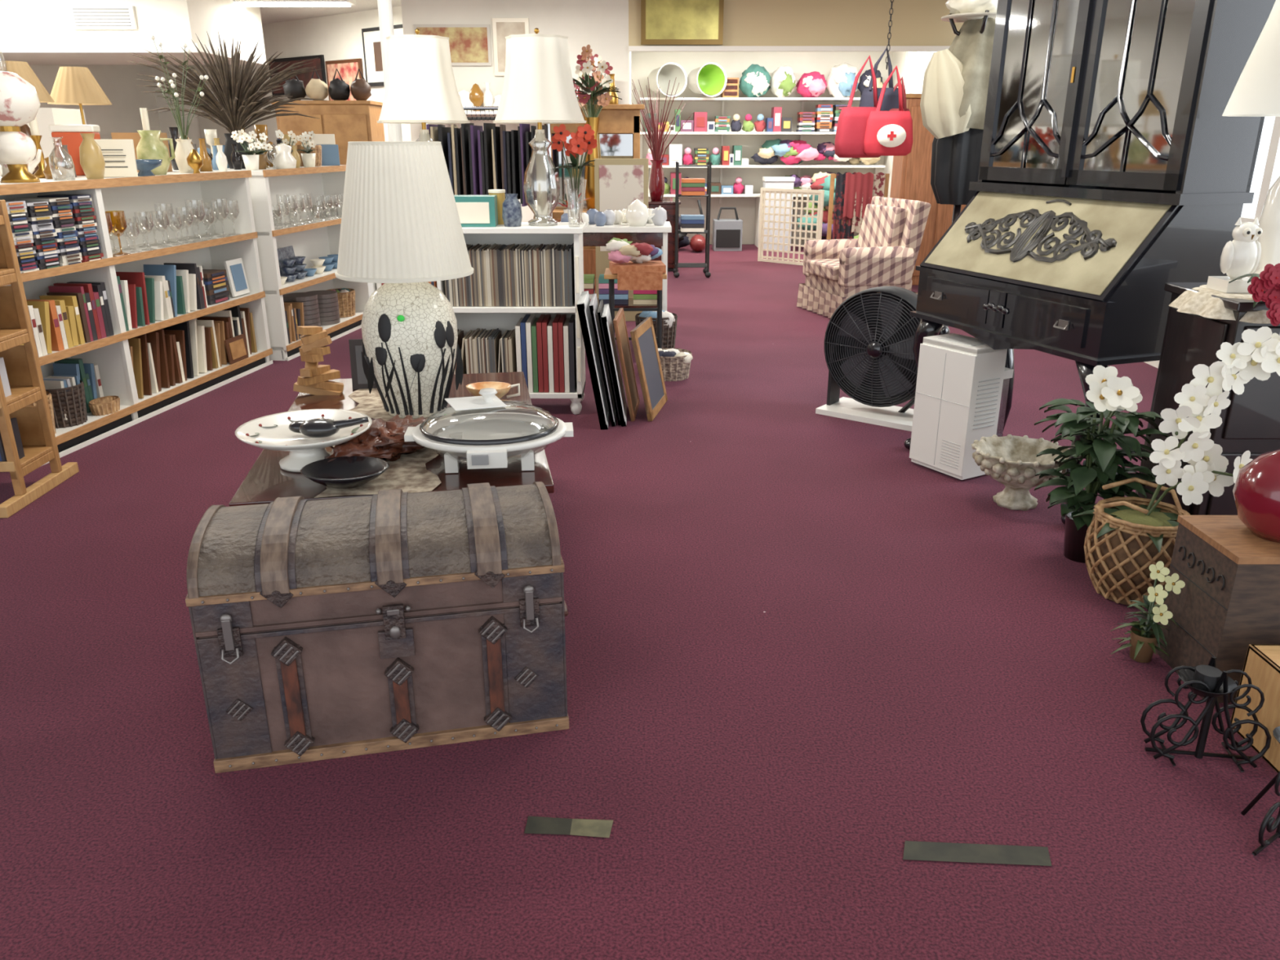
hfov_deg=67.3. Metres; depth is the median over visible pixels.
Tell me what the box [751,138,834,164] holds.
folded clothes
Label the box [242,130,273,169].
potted flowers
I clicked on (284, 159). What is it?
vase
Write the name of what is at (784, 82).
plate
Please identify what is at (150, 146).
ceramic pitcher
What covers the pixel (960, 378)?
air purifier
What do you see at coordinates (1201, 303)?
doily
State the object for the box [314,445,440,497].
table runner
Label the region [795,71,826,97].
plate
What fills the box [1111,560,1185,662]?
greenery
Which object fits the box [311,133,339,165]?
tissue box
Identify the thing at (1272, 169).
window
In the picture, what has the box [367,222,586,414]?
bookcase
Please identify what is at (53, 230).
cds
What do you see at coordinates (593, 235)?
side table
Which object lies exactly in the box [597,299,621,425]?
canvas
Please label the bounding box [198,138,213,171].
vase
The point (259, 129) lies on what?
jar
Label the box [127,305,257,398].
books
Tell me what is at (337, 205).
glassware
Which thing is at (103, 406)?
wicker basket
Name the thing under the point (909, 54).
window
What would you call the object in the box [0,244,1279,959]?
floor
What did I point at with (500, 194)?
canister
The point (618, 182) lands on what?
picture
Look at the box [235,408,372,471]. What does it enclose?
cake stand
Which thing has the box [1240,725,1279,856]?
candle stand
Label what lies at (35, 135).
candlestick
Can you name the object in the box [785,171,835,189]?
folded clothes
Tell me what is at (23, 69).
table lamp
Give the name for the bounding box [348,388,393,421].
table runner
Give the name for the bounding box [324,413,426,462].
wooden dish
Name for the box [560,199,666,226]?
tea set
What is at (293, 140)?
potted flowers
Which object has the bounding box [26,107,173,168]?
stacked boxes
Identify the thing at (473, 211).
picture frame
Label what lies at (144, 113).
candlestick
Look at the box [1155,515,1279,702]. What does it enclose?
wooden chest
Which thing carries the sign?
on the shelving at (112, 354)
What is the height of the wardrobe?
1.940 m
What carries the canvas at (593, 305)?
on the floor
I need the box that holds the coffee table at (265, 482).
[228,371,554,506]
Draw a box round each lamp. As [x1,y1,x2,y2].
[0,44,40,182]
[0,60,54,174]
[47,66,111,124]
[334,141,473,418]
[377,28,470,141]
[493,27,586,226]
[1222,0,1279,278]
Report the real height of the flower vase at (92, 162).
0.230 m
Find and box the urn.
[971,434,1068,511]
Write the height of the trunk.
0.606 m
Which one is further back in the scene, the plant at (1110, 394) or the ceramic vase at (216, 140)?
the ceramic vase at (216, 140)
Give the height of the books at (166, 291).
0.300 m
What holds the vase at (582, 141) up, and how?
on the bookcase at (504, 318)
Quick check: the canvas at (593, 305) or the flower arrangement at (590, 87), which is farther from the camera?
the flower arrangement at (590, 87)
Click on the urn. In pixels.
(1012, 461)
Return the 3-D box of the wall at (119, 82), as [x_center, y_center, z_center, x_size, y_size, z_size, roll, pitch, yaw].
[-7.050,-2.223,6.427,0.100,2.900,16.600,0,20,0]
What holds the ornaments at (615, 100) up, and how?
on the wooden cabinet at (619, 127)
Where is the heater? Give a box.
[712,207,742,251]
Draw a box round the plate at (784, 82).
[770,65,796,97]
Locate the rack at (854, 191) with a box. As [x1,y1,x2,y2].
[826,172,889,239]
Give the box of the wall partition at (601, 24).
[400,0,631,222]
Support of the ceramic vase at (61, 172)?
on the shelving at (112, 354)
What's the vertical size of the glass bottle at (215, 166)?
0.160 m
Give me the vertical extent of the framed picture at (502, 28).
0.560 m
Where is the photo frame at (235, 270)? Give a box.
[223,257,249,297]
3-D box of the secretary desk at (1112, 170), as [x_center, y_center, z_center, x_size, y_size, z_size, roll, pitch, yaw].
[1.822,-1.212,4.096,0.659,2.550,1.260,-7,21,-19]
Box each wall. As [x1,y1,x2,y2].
[28,64,160,139]
[191,5,411,152]
[628,0,963,51]
[883,51,1258,368]
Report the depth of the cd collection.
4.13 m
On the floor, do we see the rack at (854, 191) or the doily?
the rack at (854, 191)
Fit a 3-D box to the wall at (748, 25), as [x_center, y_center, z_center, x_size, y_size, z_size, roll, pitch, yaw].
[1.740,-4.830,10.224,3.720,0.520,0.300,0,20,0]
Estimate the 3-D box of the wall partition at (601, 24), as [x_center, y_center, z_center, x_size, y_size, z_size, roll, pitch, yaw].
[-1.310,-4.309,12.318,2.380,2.900,3.800,0,20,0]
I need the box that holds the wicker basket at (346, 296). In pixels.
[325,288,355,317]
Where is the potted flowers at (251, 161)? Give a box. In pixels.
[231,128,265,170]
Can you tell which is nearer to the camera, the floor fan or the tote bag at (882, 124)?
the floor fan
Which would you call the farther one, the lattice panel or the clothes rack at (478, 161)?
the lattice panel
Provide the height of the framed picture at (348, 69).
0.500 m
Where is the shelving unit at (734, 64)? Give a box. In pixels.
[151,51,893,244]
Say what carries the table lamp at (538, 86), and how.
on the bookcase at (504, 318)
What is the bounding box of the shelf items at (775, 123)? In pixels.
[645,106,792,194]
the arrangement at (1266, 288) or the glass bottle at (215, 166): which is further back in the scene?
the glass bottle at (215, 166)
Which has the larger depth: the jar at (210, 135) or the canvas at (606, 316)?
the jar at (210, 135)
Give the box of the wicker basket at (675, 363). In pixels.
[657,347,693,381]
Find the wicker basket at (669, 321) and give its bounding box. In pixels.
[635,310,677,348]
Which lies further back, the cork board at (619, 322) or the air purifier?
the cork board at (619, 322)
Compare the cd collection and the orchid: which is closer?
the orchid
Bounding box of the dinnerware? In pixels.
[276,245,337,284]
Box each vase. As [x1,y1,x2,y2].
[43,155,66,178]
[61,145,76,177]
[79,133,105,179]
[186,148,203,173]
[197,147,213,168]
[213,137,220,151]
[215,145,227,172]
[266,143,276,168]
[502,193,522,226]
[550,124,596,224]
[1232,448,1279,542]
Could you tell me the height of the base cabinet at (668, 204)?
0.810 m
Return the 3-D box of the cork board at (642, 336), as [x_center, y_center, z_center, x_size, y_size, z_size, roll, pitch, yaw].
[0.057,-0.651,5.570,0.127,0.511,0.480,4,20,11]
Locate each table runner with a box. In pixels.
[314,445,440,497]
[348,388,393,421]
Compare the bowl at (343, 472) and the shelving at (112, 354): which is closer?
the bowl at (343, 472)
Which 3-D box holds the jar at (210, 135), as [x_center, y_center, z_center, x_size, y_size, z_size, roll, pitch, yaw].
[-3.217,-2.497,7.244,0.087,0.270,0.087,0,20,0]
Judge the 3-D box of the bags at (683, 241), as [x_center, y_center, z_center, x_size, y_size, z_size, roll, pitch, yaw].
[0.295,-3.523,13.687,0.858,0.503,0.550,0,20,0]
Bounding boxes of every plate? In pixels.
[738,63,771,97]
[770,65,796,97]
[795,71,826,97]
[826,62,860,102]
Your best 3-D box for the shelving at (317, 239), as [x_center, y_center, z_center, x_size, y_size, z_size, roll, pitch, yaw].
[-2.862,-1.756,7.496,0.914,1.306,1.640,3,20,7]
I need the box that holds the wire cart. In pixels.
[672,161,711,277]
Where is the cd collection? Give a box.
[0,357,24,461]
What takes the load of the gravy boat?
on the coffee table at (265, 482)
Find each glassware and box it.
[104,198,240,257]
[272,193,341,229]
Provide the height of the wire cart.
1.260 m
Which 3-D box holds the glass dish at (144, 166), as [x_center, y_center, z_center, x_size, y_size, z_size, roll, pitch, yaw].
[-2.853,-1.798,5.540,0.200,0.090,0.200,0,20,0]
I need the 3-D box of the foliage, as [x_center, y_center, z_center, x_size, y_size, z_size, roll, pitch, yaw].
[-0.545,-2.062,7.285,0.248,0.224,0.250,17,26,40]
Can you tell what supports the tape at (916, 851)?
on the floor
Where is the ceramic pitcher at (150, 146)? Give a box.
[136,130,175,174]
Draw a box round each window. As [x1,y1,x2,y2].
[904,51,930,93]
[1240,116,1279,222]
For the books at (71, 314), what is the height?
0.290 m
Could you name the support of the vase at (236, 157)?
on the shelving at (317, 239)
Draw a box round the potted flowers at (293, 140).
[275,129,298,152]
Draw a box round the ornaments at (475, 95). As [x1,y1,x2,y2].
[457,82,501,111]
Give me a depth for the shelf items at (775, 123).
13.71 m
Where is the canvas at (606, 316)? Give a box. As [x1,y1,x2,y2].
[601,303,626,426]
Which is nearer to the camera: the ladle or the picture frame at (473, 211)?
the ladle
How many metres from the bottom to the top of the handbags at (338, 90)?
0.276 m
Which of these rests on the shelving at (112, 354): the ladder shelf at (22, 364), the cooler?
the cooler
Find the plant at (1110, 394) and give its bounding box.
[1034,365,1168,563]
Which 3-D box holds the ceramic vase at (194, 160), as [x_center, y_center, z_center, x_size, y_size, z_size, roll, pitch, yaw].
[-2.752,-1.972,5.950,0.094,0.144,0.094,0,20,0]
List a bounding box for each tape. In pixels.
[524,816,613,837]
[902,840,1051,866]
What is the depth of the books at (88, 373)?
5.19 m
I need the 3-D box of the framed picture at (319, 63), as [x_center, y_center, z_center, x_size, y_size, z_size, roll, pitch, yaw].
[-4.345,-5.111,12.186,1.200,0.450,0.037,15,25,37]
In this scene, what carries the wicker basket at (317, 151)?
on the shelving at (317, 239)
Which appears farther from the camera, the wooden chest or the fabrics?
the fabrics
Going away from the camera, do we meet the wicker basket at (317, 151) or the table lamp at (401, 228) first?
the table lamp at (401, 228)
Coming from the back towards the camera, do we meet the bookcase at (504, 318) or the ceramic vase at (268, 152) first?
the ceramic vase at (268, 152)
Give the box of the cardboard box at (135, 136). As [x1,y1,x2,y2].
[111,132,172,172]
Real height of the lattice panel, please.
0.920 m
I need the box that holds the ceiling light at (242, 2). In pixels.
[233,0,355,6]
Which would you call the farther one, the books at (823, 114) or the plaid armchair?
the books at (823, 114)
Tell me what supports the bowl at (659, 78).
on the shelving unit at (876, 166)
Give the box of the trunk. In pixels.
[185,481,568,773]
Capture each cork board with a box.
[613,307,639,421]
[630,316,667,421]
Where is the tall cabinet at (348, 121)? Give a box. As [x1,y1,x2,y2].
[271,100,385,164]
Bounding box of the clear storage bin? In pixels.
[762,177,795,250]
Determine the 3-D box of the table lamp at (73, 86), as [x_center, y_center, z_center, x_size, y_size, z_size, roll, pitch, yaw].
[-3.382,-2.179,5.846,0.347,0.605,0.347,0,20,0]
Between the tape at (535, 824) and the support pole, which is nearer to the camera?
the tape at (535, 824)
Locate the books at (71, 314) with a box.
[20,281,114,356]
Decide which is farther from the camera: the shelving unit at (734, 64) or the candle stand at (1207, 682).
the shelving unit at (734, 64)
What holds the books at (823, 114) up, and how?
on the shelving unit at (876, 166)
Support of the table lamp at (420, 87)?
on the bookcase at (504, 318)
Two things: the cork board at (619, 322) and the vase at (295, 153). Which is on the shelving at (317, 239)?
the vase at (295, 153)
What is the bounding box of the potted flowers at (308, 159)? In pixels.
[296,130,315,167]
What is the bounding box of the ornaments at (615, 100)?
[608,73,618,104]
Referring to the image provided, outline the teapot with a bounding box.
[0,149,41,177]
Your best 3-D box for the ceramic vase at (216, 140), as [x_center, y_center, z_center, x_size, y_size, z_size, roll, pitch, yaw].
[-2.967,-2.296,6.771,0.080,0.208,0.080,0,20,0]
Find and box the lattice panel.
[757,187,824,265]
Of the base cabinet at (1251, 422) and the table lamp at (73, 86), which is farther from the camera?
the table lamp at (73, 86)
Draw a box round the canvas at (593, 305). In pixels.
[589,293,616,426]
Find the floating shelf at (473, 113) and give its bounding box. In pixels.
[444,111,519,127]
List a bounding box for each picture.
[268,54,326,96]
[324,57,363,100]
[361,24,403,86]
[413,24,492,66]
[492,17,528,75]
[594,158,648,320]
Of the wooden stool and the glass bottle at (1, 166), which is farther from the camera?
the wooden stool
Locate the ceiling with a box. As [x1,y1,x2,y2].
[259,0,400,24]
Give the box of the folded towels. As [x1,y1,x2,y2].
[680,177,705,231]
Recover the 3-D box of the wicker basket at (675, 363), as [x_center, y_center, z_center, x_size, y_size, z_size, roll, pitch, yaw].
[0.199,-0.776,6.409,0.299,0.185,0.292,0,20,0]
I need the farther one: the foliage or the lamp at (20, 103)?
the foliage
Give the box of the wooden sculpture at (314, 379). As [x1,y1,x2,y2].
[293,325,343,395]
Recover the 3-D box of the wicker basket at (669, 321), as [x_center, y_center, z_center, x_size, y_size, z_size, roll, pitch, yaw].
[0.120,-1.092,7.092,0.312,0.325,0.272,0,20,0]
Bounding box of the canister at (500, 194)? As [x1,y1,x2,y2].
[488,189,505,224]
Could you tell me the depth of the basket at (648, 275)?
6.42 m
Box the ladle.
[288,417,368,437]
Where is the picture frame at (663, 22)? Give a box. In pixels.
[640,0,724,44]
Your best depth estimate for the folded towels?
10.90 m
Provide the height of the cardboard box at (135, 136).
0.240 m
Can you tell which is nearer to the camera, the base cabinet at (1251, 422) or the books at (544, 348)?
the base cabinet at (1251, 422)
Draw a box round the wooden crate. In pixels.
[720,77,738,97]
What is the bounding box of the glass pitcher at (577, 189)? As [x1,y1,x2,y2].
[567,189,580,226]
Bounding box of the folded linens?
[583,274,657,304]
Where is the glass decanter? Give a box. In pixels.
[48,137,75,180]
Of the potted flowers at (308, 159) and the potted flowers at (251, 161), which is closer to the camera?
the potted flowers at (251, 161)
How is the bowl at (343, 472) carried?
on the table runner at (409, 473)
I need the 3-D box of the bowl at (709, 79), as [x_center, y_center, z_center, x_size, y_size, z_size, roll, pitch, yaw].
[0.896,-5.572,13.414,0.495,0.441,0.400,-10,22,-27]
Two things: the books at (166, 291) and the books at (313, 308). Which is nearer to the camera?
the books at (166, 291)
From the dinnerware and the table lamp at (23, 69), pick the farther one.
the dinnerware
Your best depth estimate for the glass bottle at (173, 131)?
6.57 m
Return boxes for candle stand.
[1140,656,1271,772]
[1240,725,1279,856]
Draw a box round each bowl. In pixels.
[300,456,389,488]
[647,62,687,97]
[687,62,727,97]
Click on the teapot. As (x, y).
(31, 166)
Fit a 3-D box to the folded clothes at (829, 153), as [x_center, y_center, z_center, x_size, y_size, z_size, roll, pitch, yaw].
[3.021,-4.714,13.865,0.843,0.333,0.410,0,20,0]
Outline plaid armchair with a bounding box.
[796,195,930,318]
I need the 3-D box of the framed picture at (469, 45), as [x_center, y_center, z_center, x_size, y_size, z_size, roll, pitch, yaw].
[-1.980,-4.602,10.181,0.800,0.400,0.034,0,20,0]
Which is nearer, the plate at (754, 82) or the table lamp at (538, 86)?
the table lamp at (538, 86)
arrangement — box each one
[126,31,323,168]
[150,35,208,173]
[572,44,622,210]
[631,76,692,200]
[1228,262,1279,326]
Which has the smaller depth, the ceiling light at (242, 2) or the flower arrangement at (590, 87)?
the flower arrangement at (590, 87)
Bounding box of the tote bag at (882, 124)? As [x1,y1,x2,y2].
[834,0,913,157]
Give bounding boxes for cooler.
[48,124,100,175]
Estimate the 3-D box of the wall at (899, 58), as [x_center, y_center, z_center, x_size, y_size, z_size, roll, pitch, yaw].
[3.675,-2.640,7.605,0.150,2.900,14.100,0,20,0]
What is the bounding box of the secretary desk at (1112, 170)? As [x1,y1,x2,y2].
[903,0,1275,524]
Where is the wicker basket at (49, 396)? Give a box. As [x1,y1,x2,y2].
[26,391,56,435]
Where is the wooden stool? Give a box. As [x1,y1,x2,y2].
[604,267,666,348]
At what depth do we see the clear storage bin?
13.55 m
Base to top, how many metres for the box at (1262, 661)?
0.250 m
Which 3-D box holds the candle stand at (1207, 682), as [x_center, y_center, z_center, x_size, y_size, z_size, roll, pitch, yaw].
[1.440,0.585,2.435,0.281,0.271,0.130,3,20,8]
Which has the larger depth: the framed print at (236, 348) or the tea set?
the tea set
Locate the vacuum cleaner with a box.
[689,200,705,252]
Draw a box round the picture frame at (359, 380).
[348,338,377,389]
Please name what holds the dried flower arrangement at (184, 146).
on the shelving at (112, 354)
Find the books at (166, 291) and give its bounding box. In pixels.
[115,262,229,331]
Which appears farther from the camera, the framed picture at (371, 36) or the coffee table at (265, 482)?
the framed picture at (371, 36)
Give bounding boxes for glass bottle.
[0,164,2,176]
[168,127,178,169]
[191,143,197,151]
[211,145,218,170]
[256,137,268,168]
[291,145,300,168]
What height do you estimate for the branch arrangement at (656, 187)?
1.350 m
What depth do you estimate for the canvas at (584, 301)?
5.21 m
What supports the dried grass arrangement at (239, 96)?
on the shelving at (317, 239)
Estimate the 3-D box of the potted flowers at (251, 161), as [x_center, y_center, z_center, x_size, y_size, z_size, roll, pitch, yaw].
[-2.678,-2.249,6.553,0.176,0.265,0.167,14,24,34]
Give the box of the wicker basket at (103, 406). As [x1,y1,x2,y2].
[88,395,119,416]
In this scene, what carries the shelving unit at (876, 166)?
on the floor
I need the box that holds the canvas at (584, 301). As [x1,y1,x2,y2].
[576,290,609,430]
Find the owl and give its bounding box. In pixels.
[1206,217,1262,293]
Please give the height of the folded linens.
0.196 m
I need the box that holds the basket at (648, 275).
[608,260,666,289]
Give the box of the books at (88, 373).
[53,358,103,413]
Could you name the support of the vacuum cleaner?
on the floor
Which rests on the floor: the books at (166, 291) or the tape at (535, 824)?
the tape at (535, 824)
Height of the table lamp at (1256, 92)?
1.000 m
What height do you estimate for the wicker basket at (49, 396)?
0.208 m
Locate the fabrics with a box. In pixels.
[605,237,662,263]
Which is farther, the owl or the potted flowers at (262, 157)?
the potted flowers at (262, 157)
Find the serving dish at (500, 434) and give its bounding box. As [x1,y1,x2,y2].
[404,387,573,473]
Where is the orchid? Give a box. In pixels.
[1072,326,1279,607]
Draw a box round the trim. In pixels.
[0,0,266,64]
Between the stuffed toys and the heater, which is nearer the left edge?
the heater
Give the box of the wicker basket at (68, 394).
[43,374,87,428]
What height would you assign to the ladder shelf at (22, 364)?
1.260 m
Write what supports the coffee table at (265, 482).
on the floor
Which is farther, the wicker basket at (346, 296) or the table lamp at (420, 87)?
the wicker basket at (346, 296)
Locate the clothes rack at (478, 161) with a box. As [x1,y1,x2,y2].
[426,106,552,222]
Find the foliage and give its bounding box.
[547,193,591,213]
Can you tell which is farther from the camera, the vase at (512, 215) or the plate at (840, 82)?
the plate at (840, 82)
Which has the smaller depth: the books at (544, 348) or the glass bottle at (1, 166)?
the glass bottle at (1, 166)
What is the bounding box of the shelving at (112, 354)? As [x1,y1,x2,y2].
[0,170,272,466]
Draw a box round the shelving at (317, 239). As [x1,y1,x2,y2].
[172,164,368,360]
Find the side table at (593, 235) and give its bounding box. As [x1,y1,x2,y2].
[560,221,671,311]
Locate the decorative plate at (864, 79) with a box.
[857,69,884,95]
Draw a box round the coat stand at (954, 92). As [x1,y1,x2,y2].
[897,0,998,413]
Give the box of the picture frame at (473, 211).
[453,195,497,226]
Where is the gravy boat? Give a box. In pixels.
[466,381,519,398]
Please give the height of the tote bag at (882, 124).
1.545 m
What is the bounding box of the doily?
[1168,284,1270,324]
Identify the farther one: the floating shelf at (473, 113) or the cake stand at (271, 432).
the floating shelf at (473, 113)
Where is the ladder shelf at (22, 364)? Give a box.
[0,200,79,518]
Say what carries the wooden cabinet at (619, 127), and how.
on the floor
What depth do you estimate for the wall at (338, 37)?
11.78 m
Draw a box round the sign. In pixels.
[94,139,137,177]
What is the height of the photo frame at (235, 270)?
0.235 m
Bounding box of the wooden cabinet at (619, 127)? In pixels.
[544,104,644,293]
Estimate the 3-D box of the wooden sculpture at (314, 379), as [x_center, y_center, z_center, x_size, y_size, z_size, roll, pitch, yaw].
[-1.336,-0.485,3.966,0.200,0.307,0.165,0,20,0]
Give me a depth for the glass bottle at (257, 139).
7.12 m
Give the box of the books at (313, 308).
[282,290,340,343]
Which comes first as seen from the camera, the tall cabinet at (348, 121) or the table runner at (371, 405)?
the table runner at (371, 405)
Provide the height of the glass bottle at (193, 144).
0.170 m
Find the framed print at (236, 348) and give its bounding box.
[224,333,248,364]
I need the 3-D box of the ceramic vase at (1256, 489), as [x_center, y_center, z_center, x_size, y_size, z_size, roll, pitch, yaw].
[1.790,0.009,2.655,0.250,0.310,0.250,0,20,0]
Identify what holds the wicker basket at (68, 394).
in the shelving at (112, 354)
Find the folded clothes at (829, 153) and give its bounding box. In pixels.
[822,142,880,164]
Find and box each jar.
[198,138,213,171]
[204,129,217,155]
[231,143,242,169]
[253,124,269,165]
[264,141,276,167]
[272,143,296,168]
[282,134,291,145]
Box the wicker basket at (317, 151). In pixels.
[289,145,321,166]
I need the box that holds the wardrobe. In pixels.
[889,93,966,284]
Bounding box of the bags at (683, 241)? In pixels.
[678,217,689,248]
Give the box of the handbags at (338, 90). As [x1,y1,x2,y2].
[282,67,371,100]
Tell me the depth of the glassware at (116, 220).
5.40 m
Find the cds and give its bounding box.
[5,194,103,273]
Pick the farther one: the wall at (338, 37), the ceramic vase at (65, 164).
the wall at (338, 37)
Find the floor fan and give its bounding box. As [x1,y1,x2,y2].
[815,285,950,431]
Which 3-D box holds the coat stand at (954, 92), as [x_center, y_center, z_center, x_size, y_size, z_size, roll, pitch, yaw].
[1.649,-1.370,5.050,0.423,2.189,0.388,8,21,21]
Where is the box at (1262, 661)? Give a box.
[1231,644,1279,773]
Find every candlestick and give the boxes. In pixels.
[28,116,45,177]
[139,107,150,130]
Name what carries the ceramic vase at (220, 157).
on the shelving at (112, 354)
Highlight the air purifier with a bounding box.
[909,333,1013,479]
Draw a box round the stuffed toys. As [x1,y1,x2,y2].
[796,175,858,239]
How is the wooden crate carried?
on the shelving unit at (876, 166)
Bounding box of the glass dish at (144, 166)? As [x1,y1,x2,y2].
[135,159,162,176]
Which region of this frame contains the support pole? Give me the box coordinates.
[377,0,402,141]
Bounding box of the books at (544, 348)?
[444,243,577,392]
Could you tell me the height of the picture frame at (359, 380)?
0.210 m
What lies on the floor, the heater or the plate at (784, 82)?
the heater
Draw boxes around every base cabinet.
[648,197,680,271]
[1135,282,1279,515]
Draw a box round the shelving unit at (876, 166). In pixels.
[640,97,885,247]
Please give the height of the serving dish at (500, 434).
0.238 m
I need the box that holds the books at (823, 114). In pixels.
[795,104,848,132]

